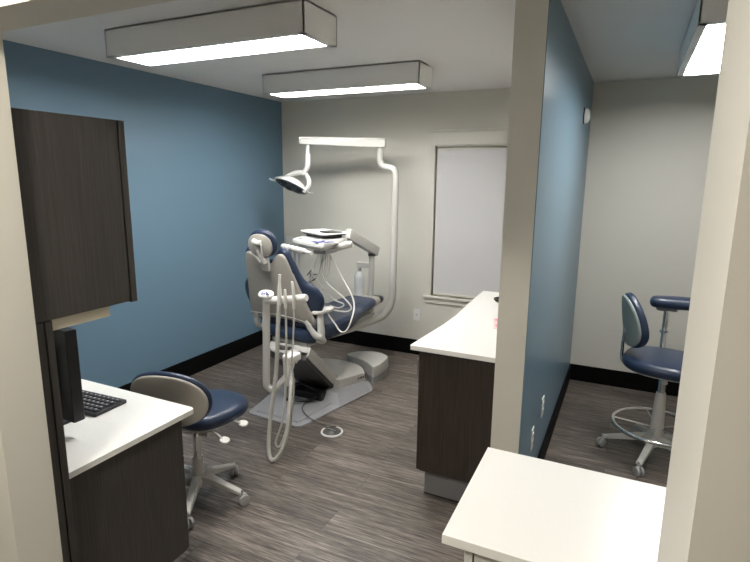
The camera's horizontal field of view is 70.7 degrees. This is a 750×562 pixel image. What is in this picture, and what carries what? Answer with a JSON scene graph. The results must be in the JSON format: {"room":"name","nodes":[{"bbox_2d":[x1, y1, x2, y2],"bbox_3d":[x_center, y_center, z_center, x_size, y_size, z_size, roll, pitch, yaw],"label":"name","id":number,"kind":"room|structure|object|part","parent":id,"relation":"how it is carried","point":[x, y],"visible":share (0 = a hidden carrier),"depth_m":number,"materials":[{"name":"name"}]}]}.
{"room":"dental clinic","nodes":[
{"label":"dental clinic","id":0,"kind":"room"},
{"bbox_2d":[3,40,283,387],"bbox_3d":[-2.364,-0.102,2.859,0.100,2.440,6.450,6,12,25],"label":"wall","id":1,"kind":"structure","parent":0,"point":[202,159],"depth_m":4.26,"materials":[{"name":"blue paint"}]},
{"bbox_2d":[118,330,272,390],"bbox_3d":[-1.790,0.820,4.148,0.012,0.150,3.778,6,12,25],"label":"baseboard","id":2,"kind":"structure","parent":1,"relation":"attached to","point":[189,367],"depth_m":4.82,"materials":[{"name":"black rubber"}]},
{"bbox_2d":[2,0,718,101],"bbox_3d":[0.218,-1.062,1.414,5.800,0.050,6.450,6,12,25],"label":"ceiling","id":3,"kind":"structure","parent":0,"point":[467,44],"depth_m":2.91,"materials":[{"name":"white paint"}]},
{"bbox_2d":[104,0,336,66],"bbox_3d":[-0.796,-1.214,2.635,1.230,0.140,0.285,6,12,25],"label":"ceiling light","id":4,"kind":"object","parent":3,"relation":"attached to","point":[289,25],"visible":1,"depth_m":2.52,"materials":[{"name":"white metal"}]},
{"bbox_2d":[134,35,313,59],"bbox_3d":[-0.796,-1.182,2.642,1.212,0.004,0.267,6,12,25],"label":"diffuser","id":5,"kind":"object","parent":4,"relation":"attached to","point":[297,41],"depth_m":2.65,"materials":[{"name":"white plastic"}]},
{"bbox_2d":[263,60,432,97],"bbox_3d":[-0.220,-1.431,3.786,1.245,0.140,0.255,6,12,25],"label":"ceiling light","id":6,"kind":"object","parent":3,"relation":"attached to","point":[410,75],"visible":1,"depth_m":3.68,"materials":[{"name":"painted metal"},{"name":"glowing white acrylic diffuser"}]},
{"bbox_2d":[293,84,411,92],"bbox_3d":[-0.220,-1.400,3.792,1.227,0.004,0.237,6,12,25],"label":"diffuser","id":7,"kind":"object","parent":6,"relation":"attached to","point":[295,86],"depth_m":3.80,"materials":[{"name":"white plastic"}]},
{"bbox_2d":[676,0,728,76],"bbox_3d":[1.652,-1.171,2.550,0.258,0.140,1.200,6,12,25],"label":"ceiling light","id":8,"kind":"object","parent":3,"relation":"attached to","point":[700,53],"visible":0.62,"depth_m":2.47,"materials":[{"name":"light grey enamel metal"},{"name":"white translucent acrylic diffuser"}]},
{"bbox_2d":[686,24,725,69],"bbox_3d":[1.651,-1.139,2.556,0.240,0.004,1.182,6,12,25],"label":"diffuser","id":9,"kind":"object","parent":8,"relation":"attached to","point":[707,55],"depth_m":2.63,"materials":[{"name":"white plastic"}]},
{"bbox_2d":[0,0,749,561],"bbox_3d":[-0.137,0.292,0.953,5.600,2.440,0.272,6,12,25],"label":"wall","id":10,"kind":"structure","parent":0,"point":[706,513],"depth_m":0.67,"materials":[{"name":"grey paint"}]},
{"bbox_2d":[11,108,136,322],"bbox_3d":[-1.286,-0.236,1.794,0.900,0.592,0.395,6,12,25],"label":"upper cabinet","id":11,"kind":"object","parent":10,"relation":"attached to","point":[73,173],"visible":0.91,"depth_m":1.57,"materials":[{"name":"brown wood"}]},
{"bbox_2d":[50,306,109,330],"bbox_3d":[-1.177,0.089,1.770,0.595,0.040,0.195,6,12,25],"label":"light","id":12,"kind":"object","parent":11,"relation":"attached to","point":[63,322],"visible":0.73,"depth_m":1.64,"materials":[{"name":"beige metal"}]},
{"bbox_3d":[-1.014,-0.241,1.836,0.448,0.592,0.022,6,12,25],"label":"door","id":13,"kind":"part","parent":11,"relation":"part of","materials":[{"name":"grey wood"}]},
{"bbox_2d":[173,340,677,561],"bbox_3d":[0.192,1.382,1.889,5.800,0.050,6.450,6,12,25],"label":"floor","id":14,"kind":"structure","parent":0,"point":[357,495],"depth_m":3.13,"materials":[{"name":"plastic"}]},
{"bbox_2d":[36,320,77,561],"bbox_3d":[-0.980,0.744,1.642,0.040,1.272,0.065,6,12,25],"label":"gable","id":15,"kind":"object","parent":14,"relation":"on","point":[45,336],"visible":0.42,"depth_m":1.59,"materials":[{"name":"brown wood"}]},
{"bbox_2d":[69,421,188,561],"bbox_3d":[-1.135,0.937,2.066,0.498,0.729,0.610,6,12,25],"label":"base cabinet","id":16,"kind":"object","parent":14,"relation":"on","point":[130,506],"visible":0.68,"depth_m":1.97,"materials":[{"name":"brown wood"}]},
{"bbox_2d":[64,379,193,478],"bbox_3d":[-1.673,0.508,2.269,1.753,0.022,0.651,6,12,25],"label":"countertop","id":17,"kind":"structure","parent":16,"relation":"on","point":[90,441],"depth_m":2.02,"materials":[{"name":"white laminate"}]},
{"bbox_2d":[53,327,84,424],"bbox_3d":[-1.294,0.345,2.008,0.510,0.405,0.180,6,12,27],"label":"monitor","id":18,"kind":"object","parent":17,"relation":"on","point":[65,339],"visible":0.23,"depth_m":1.88,"materials":[{"name":"black plastic"}]},
{"bbox_2d":[82,390,126,416],"bbox_3d":[-1.279,0.497,2.238,0.450,0.020,0.156,5,12,22],"label":"keyboard","id":19,"kind":"object","parent":17,"relation":"on","point":[95,404],"visible":0.37,"depth_m":2.18,"materials":[{"name":"black plastic"}]},
{"bbox_3d":[-1.013,0.615,2.255,0.494,0.162,0.019,6,12,25],"label":"drawer","id":20,"kind":"part","parent":16,"relation":"part of","materials":[{"name":"grey wood"}]},
{"bbox_3d":[-1.014,0.775,2.286,0.494,0.156,0.019,6,12,25],"label":"drawer","id":21,"kind":"part","parent":16,"relation":"part of","materials":[{"name":"grey wood"}]},
{"bbox_3d":[-1.017,0.984,2.327,0.494,0.262,0.019,6,12,25],"label":"drawer","id":22,"kind":"part","parent":16,"relation":"part of","materials":[{"name":"grey wood"}]},
{"bbox_2d":[130,371,249,529],"bbox_3d":[-0.926,0.765,2.766,0.548,0.802,0.592,6,12,25],"label":"stool","id":23,"kind":"object","parent":14,"relation":"on","point":[213,409],"visible":0.66,"depth_m":2.66,"materials":[{"name":"blue leather"}]},
{"bbox_3d":[-0.975,0.558,2.500,0.416,0.294,0.099,3,11,10],"label":"backrest","id":24,"kind":"part","parent":23,"relation":"part of","materials":[{"name":"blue plastic"}]},
{"bbox_3d":[-1.020,1.037,2.910,0.060,0.088,0.245,-9,14,-40],"label":"leg","id":25,"kind":"part","parent":23,"relation":"part of","materials":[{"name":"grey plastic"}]},
{"bbox_3d":[-1.056,1.064,2.767,0.245,0.088,0.060,-4,12,-22],"label":"leg","id":26,"kind":"part","parent":23,"relation":"part of","materials":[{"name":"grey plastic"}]},
{"bbox_3d":[-0.928,1.081,2.690,0.060,0.088,0.245,0,11,-4],"label":"leg","id":27,"kind":"part","parent":23,"relation":"part of","materials":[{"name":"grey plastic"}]},
{"bbox_3d":[-0.891,0.684,2.835,0.366,0.095,0.411,6,12,25],"label":"seat","id":28,"kind":"part","parent":23,"relation":"part of","materials":[{"name":"blue leather"}]},
{"bbox_3d":[-0.847,0.774,2.704,0.208,0.030,0.010,8,13,32],"label":"lever","id":29,"kind":"part","parent":23,"relation":"part of","materials":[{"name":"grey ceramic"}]},
{"bbox_3d":[-0.871,1.036,2.922,0.060,0.088,0.245,7,13,31],"label":"leg","id":30,"kind":"part","parent":23,"relation":"part of","materials":[{"name":"grey metal"}]},
{"bbox_3d":[-0.814,1.063,2.786,0.245,0.088,0.060,3,11,13],"label":"leg","id":31,"kind":"part","parent":23,"relation":"part of","materials":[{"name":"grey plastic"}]},
{"bbox_2d":[245,229,383,426],"bbox_3d":[-0.398,0.205,4.255,0.758,1.346,1.554,9,14,36],"label":"dental chair","id":32,"kind":"object","parent":14,"relation":"on","point":[325,385],"visible":0.85,"depth_m":3.86,"materials":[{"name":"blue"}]},
{"bbox_2d":[258,274,308,461],"bbox_3d":[-0.603,0.459,3.437,0.282,1.136,0.806,-2,11,-12],"label":"instrument","id":33,"kind":"object","parent":32,"relation":"attached to","point":[292,357],"visible":1,"depth_m":3.15,"materials":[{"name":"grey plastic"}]},
{"bbox_3d":[-0.636,0.396,3.200,0.100,0.603,0.055,-1,11,-8],"label":"post","id":34,"kind":"part","parent":33,"relation":"part of","materials":[{"name":"white plastic"}]},
{"bbox_3d":[-0.554,0.520,3.546,0.124,0.199,0.648,1,11,1],"label":"link arm","id":35,"kind":"part","parent":33,"relation":"part of","materials":[{"name":"white plastic"}]},
{"bbox_2d":[245,246,324,327],"bbox_3d":[-0.700,0.046,3.786,0.693,0.605,0.253,6,12,25],"label":"backrest","id":36,"kind":"object","parent":32,"relation":"on","point":[283,263],"depth_m":3.71,"materials":[{"name":"beige plastic"}]},
{"bbox_3d":[-0.589,0.923,3.977,0.495,0.014,0.510,6,12,25],"label":"plate panel","id":37,"kind":"part","parent":32,"relation":"part of","materials":[{"name":"grey plastic"}]},
{"bbox_3d":[-0.528,0.651,4.048,0.350,0.458,0.493,6,12,25],"label":"lift arm","id":38,"kind":"part","parent":32,"relation":"part of","materials":[{"name":"white plastic"}]},
{"bbox_3d":[-0.507,0.904,4.148,0.770,0.012,0.975,6,12,25],"label":"plate","id":39,"kind":"part","parent":32,"relation":"part of","materials":[{"name":"grey plastic"}]},
{"bbox_3d":[-0.376,0.212,3.803,0.084,0.028,0.200,9,14,38],"label":"armrest","id":40,"kind":"part","parent":32,"relation":"part of","materials":[{"name":"white plastic"}]},
{"bbox_3d":[-0.391,0.285,4.304,0.566,0.144,1.074,6,12,25],"label":"seat","id":41,"kind":"part","parent":32,"relation":"part of","materials":[{"name":"blue leather"}]},
{"bbox_3d":[-0.356,0.377,4.342,0.340,0.065,1.060,7,13,31],"label":"seat frame","id":42,"kind":"part","parent":32,"relation":"part of","materials":[{"name":"white plastic"}]},
{"bbox_2d":[280,229,378,332],"bbox_3d":[-0.343,-0.007,4.302,0.568,0.821,1.169,3,11,10],"label":"dental delivery unit","id":43,"kind":"object","parent":32,"relation":"attached to","point":[325,246],"visible":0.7,"depth_m":3.99,"materials":[{"name":"white plastic"}]},
{"bbox_2d":[301,229,347,238],"bbox_3d":[-0.400,-0.369,4.139,0.235,0.042,0.355,-8,14,-38],"label":"tray","id":44,"kind":"object","parent":43,"relation":"on","point":[316,233],"visible":0.91,"depth_m":4.06,"materials":[{"name":"white plastic"}]},
{"bbox_2d":[320,230,341,232],"bbox_3d":[-0.340,-0.379,4.084,0.120,0.011,0.150,-8,14,-38],"label":"tablet","id":45,"kind":"object","parent":44,"relation":"on","point":[325,231],"visible":0.99,"depth_m":4.06,"materials":[{"name":"black plastic"}]},
{"bbox_3d":[-0.271,-0.257,3.971,0.214,0.096,0.058,3,11,11],"label":"brake handle","id":46,"kind":"part","parent":43,"relation":"part of","materials":[{"name":"white plastic"}]},
{"bbox_2d":[354,271,363,295],"bbox_3d":[-0.144,0.029,4.824,0.090,0.280,0.089,6,12,25],"label":"water bottle","id":47,"kind":"object","parent":43,"relation":"on","point":[359,276],"depth_m":4.79,"materials":[{"name":"white plastic"}]},
{"bbox_3d":[-0.106,-0.325,4.527,0.060,0.278,0.542,6,12,27],"label":"support arm","id":48,"kind":"part","parent":43,"relation":"part of","materials":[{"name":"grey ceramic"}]},
{"bbox_3d":[-0.034,0.029,4.770,0.057,0.578,0.051,6,12,25],"label":"post","id":49,"kind":"part","parent":43,"relation":"part of","materials":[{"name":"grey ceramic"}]},
{"bbox_2d":[269,137,398,337],"bbox_3d":[-0.509,-0.410,4.552,1.190,1.647,0.865,6,12,25],"label":"light","id":50,"kind":"object","parent":32,"relation":"attached to","point":[288,181],"visible":0.96,"depth_m":4.64,"materials":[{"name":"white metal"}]},
{"bbox_3d":[-0.615,-1.084,4.703,0.092,0.279,0.049,6,12,25],"label":"drop arm","id":51,"kind":"part","parent":50,"relation":"part of","materials":[{"name":"white metal"}]},
{"bbox_3d":[-0.287,-1.214,4.617,0.775,0.089,0.071,2,11,9],"label":"flex arm","id":52,"kind":"part","parent":50,"relation":"part of","materials":[{"name":"white metal"}]},
{"bbox_2d":[302,403,342,437],"bbox_3d":[-0.407,0.973,3.689,0.152,0.054,0.495,-9,15,-42],"label":"foot pedal","id":53,"kind":"object","parent":14,"relation":"on","point":[329,431],"visible":1,"depth_m":3.55,"materials":[{"name":"white plastic"}]},
{"bbox_3d":[-0.442,0.956,3.752,0.077,0.047,0.361,-8,14,-36],"label":"cord","id":54,"kind":"part","parent":53,"relation":"part of","materials":[{"name":"grey plastic"}]},
{"bbox_2d":[347,351,387,383],"bbox_3d":[-0.029,0.739,4.659,0.293,0.150,0.432,-8,14,-36],"label":"utility box","id":55,"kind":"object","parent":14,"relation":"on","point":[374,365],"visible":0.77,"depth_m":4.56,"materials":[{"name":"white plastic"}]},
{"bbox_2d":[416,351,494,502],"bbox_3d":[0.710,0.656,3.334,0.461,0.835,1.420,6,12,25],"label":"base cabinet","id":56,"kind":"object","parent":14,"relation":"on","point":[454,417],"visible":0.44,"depth_m":2.70,"materials":[{"name":"brown laminate"}]},
{"bbox_3d":[0.234,0.478,2.793,0.029,0.148,0.008,6,12,25],"label":"handle","id":57,"kind":"part","parent":56,"relation":"part of","materials":[{"name":"silver metal"}]},
{"bbox_3d":[0.333,0.640,2.983,0.018,0.672,0.468,6,12,25],"label":"door","id":58,"kind":"part","parent":56,"relation":"part of","materials":[{"name":"brown laminate"}]},
{"bbox_2d":[410,291,498,362],"bbox_3d":[0.711,0.233,3.255,0.472,0.025,1.498,6,12,25],"label":"countertop","id":59,"kind":"structure","parent":56,"relation":"on","point":[470,334],"depth_m":2.87,"materials":[{"name":"white laminate"}]},
{"bbox_2d":[493,318,497,328],"bbox_3d":[0.776,0.251,3.095,0.160,0.003,0.240,3,11,11],"label":"pouch","id":60,"kind":"object","parent":59,"relation":"on","point":[495,320],"visible":0.25,"depth_m":3.12,"materials":[{"name":"pink"}]},
{"bbox_2d":[464,550,499,561],"bbox_3d":[1.005,1.077,1.182,1.572,0.835,0.467,6,12,25],"label":"base cabinet","id":61,"kind":"object","parent":14,"relation":"on","point":[468,556],"visible":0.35,"depth_m":1.25,"materials":[{"name":"grey"}]},
{"bbox_3d":[0.465,1.016,1.215,0.512,0.721,0.019,6,12,25],"label":"door","id":62,"kind":"part","parent":61,"relation":"part of","materials":[{"name":"grey"}]},
{"bbox_2d":[442,447,665,561],"bbox_3d":[0.994,0.651,1.122,1.638,0.025,0.465,6,12,25],"label":"countertop","id":63,"kind":"structure","parent":61,"relation":"on","point":[514,507],"depth_m":1.33,"materials":[{"name":"white laminate"}]},
{"bbox_2d":[595,292,690,476],"bbox_3d":[1.769,0.595,3.224,0.703,1.019,0.696,6,12,25],"label":"stool","id":64,"kind":"object","parent":14,"relation":"on","point":[664,364],"visible":0.78,"depth_m":3.21,"materials":[{"name":"blue leather"}]},
{"bbox_3d":[1.657,0.415,3.262,0.258,0.266,0.070,7,12,28],"label":"stem","id":65,"kind":"part","parent":64,"relation":"part of","materials":[{"name":"silver metal"}]},
{"bbox_3d":[1.605,0.979,3.352,0.294,0.088,0.060,6,12,25],"label":"leg","id":66,"kind":"part","parent":64,"relation":"part of","materials":[{"name":"grey metal"}]},
{"bbox_3d":[1.588,0.240,3.257,0.115,0.338,0.309,2,11,9],"label":"backrest","id":67,"kind":"part","parent":64,"relation":"part of","materials":[{"name":"blue leather"}]},
{"bbox_3d":[1.763,0.965,3.436,0.060,0.088,0.294,2,11,7],"label":"leg","id":68,"kind":"part","parent":64,"relation":"part of","materials":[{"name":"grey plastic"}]},
{"bbox_3d":[1.637,1.013,3.179,0.060,0.088,0.294,11,15,43],"label":"leg","id":69,"kind":"part","parent":64,"relation":"part of","materials":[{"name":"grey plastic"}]},
{"bbox_3d":[1.775,0.499,3.201,0.505,0.095,0.470,6,12,25],"label":"seat","id":70,"kind":"part","parent":64,"relation":"part of","materials":[{"name":"blue leather"}]},
{"bbox_3d":[1.815,1.020,3.155,0.060,0.088,0.294,-5,12,-28],"label":"leg","id":71,"kind":"part","parent":64,"relation":"part of","materials":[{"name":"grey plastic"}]},
{"bbox_3d":[1.873,0.345,3.424,0.034,0.345,0.106,6,12,25],"label":"arm post","id":72,"kind":"part","parent":64,"relation":"part of","materials":[{"name":"silver metal"}]},
{"bbox_3d":[1.893,0.990,3.315,0.294,0.088,0.060,-1,11,-10],"label":"leg","id":73,"kind":"part","parent":64,"relation":"part of","materials":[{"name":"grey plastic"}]},
{"bbox_2d":[281,75,718,372],"bbox_3d":[1.580,-0.372,4.464,5.600,2.440,0.100,6,12,25],"label":"wall","id":74,"kind":"structure","parent":0,"point":[650,139],"depth_m":4.44,"materials":[{"name":"grey paint"}]},
{"bbox_2d":[286,236,291,244],"bbox_3d":[-0.915,-0.418,5.613,0.070,0.115,0.010,6,12,25],"label":"light switch","id":75,"kind":"object","parent":74,"relation":"attached to","point":[288,238],"visible":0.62,"depth_m":5.61,"materials":[{"name":"white plastic"}]},
{"bbox_2d":[327,331,418,354],"bbox_3d":[0.291,0.633,5.221,2.820,0.150,0.012,6,12,25],"label":"baseboard","id":76,"kind":"structure","parent":74,"relation":"attached to","point":[387,342],"depth_m":5.34,"materials":[{"name":"black rubber"}]},
{"bbox_2d":[413,309,419,320],"bbox_3d":[0.401,0.326,5.105,0.070,0.115,0.020,6,12,25],"label":"wall outlet","id":77,"kind":"object","parent":74,"relation":"attached to","point":[416,312],"visible":1,"depth_m":5.11,"materials":[{"name":"white plastic"}]},
{"bbox_2d":[423,127,507,306],"bbox_3d":[0.912,-0.542,4.728,0.950,1.590,0.115,6,12,25],"label":"window","id":78,"kind":"structure","parent":74,"relation":"in","point":[487,135],"depth_m":4.72,"materials":[{"name":"grey paint"}]},
{"bbox_3d":[0.893,0.208,4.850,0.950,0.070,0.065,6,12,25],"label":"sill","id":79,"kind":"part","parent":78,"relation":"part of","materials":[{"name":"grey paint"}]},
{"bbox_2d":[433,147,506,298],"bbox_3d":[0.910,-0.503,4.734,0.776,1.351,0.030,6,12,25],"label":"roller blind","id":80,"kind":"object","parent":78,"relation":"attached to","point":[470,183],"visible":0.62,"depth_m":4.75,"materials":[{"name":"white fabric"}]},
{"bbox_3d":[0.900,0.150,4.853,0.776,0.022,0.012,6,12,25],"label":"rail","id":81,"kind":"part","parent":80,"relation":"part of","materials":[{"name":"grey paint"}]},
{"bbox_2d":[570,363,679,396],"bbox_3d":[2.873,0.902,4.009,2.650,0.140,0.012,6,12,25],"label":"baseboard","id":82,"kind":"structure","parent":74,"relation":"attached to","point":[635,381],"depth_m":4.40,"materials":[{"name":"black rubber"}]},
{"bbox_2d":[490,0,593,459],"bbox_3d":[1.121,-0.154,3.318,0.142,2.440,2.400,6,12,25],"label":"wall","id":83,"kind":"structure","parent":0,"point":[568,84],"depth_m":2.37,"materials":[{"name":"blue paint"}]},
{"bbox_2d":[530,426,533,451],"bbox_3d":[0.806,0.807,2.706,0.010,0.115,0.070,6,12,25],"label":"wall outlet","id":84,"kind":"object","parent":83,"relation":"attached to","point":[532,430],"visible":1,"depth_m":2.69,"materials":[{"name":"white plastic"}]},
{"bbox_2d":[541,395,544,417],"bbox_3d":[0.951,0.712,2.995,0.010,0.115,0.070,6,12,25],"label":"wall outlet","id":85,"kind":"object","parent":83,"relation":"attached to","point":[543,398],"visible":1,"depth_m":2.97,"materials":[{"name":"white plastic"}]},
{"bbox_2d":[583,107,589,123],"bbox_3d":[1.454,-1.132,3.625,0.042,0.110,0.090,6,12,25],"label":"wall sensor","id":86,"kind":"object","parent":83,"relation":"attached to","point":[586,114],"visible":1,"depth_m":3.60,"materials":[{"name":"white plastic"}]}
]}

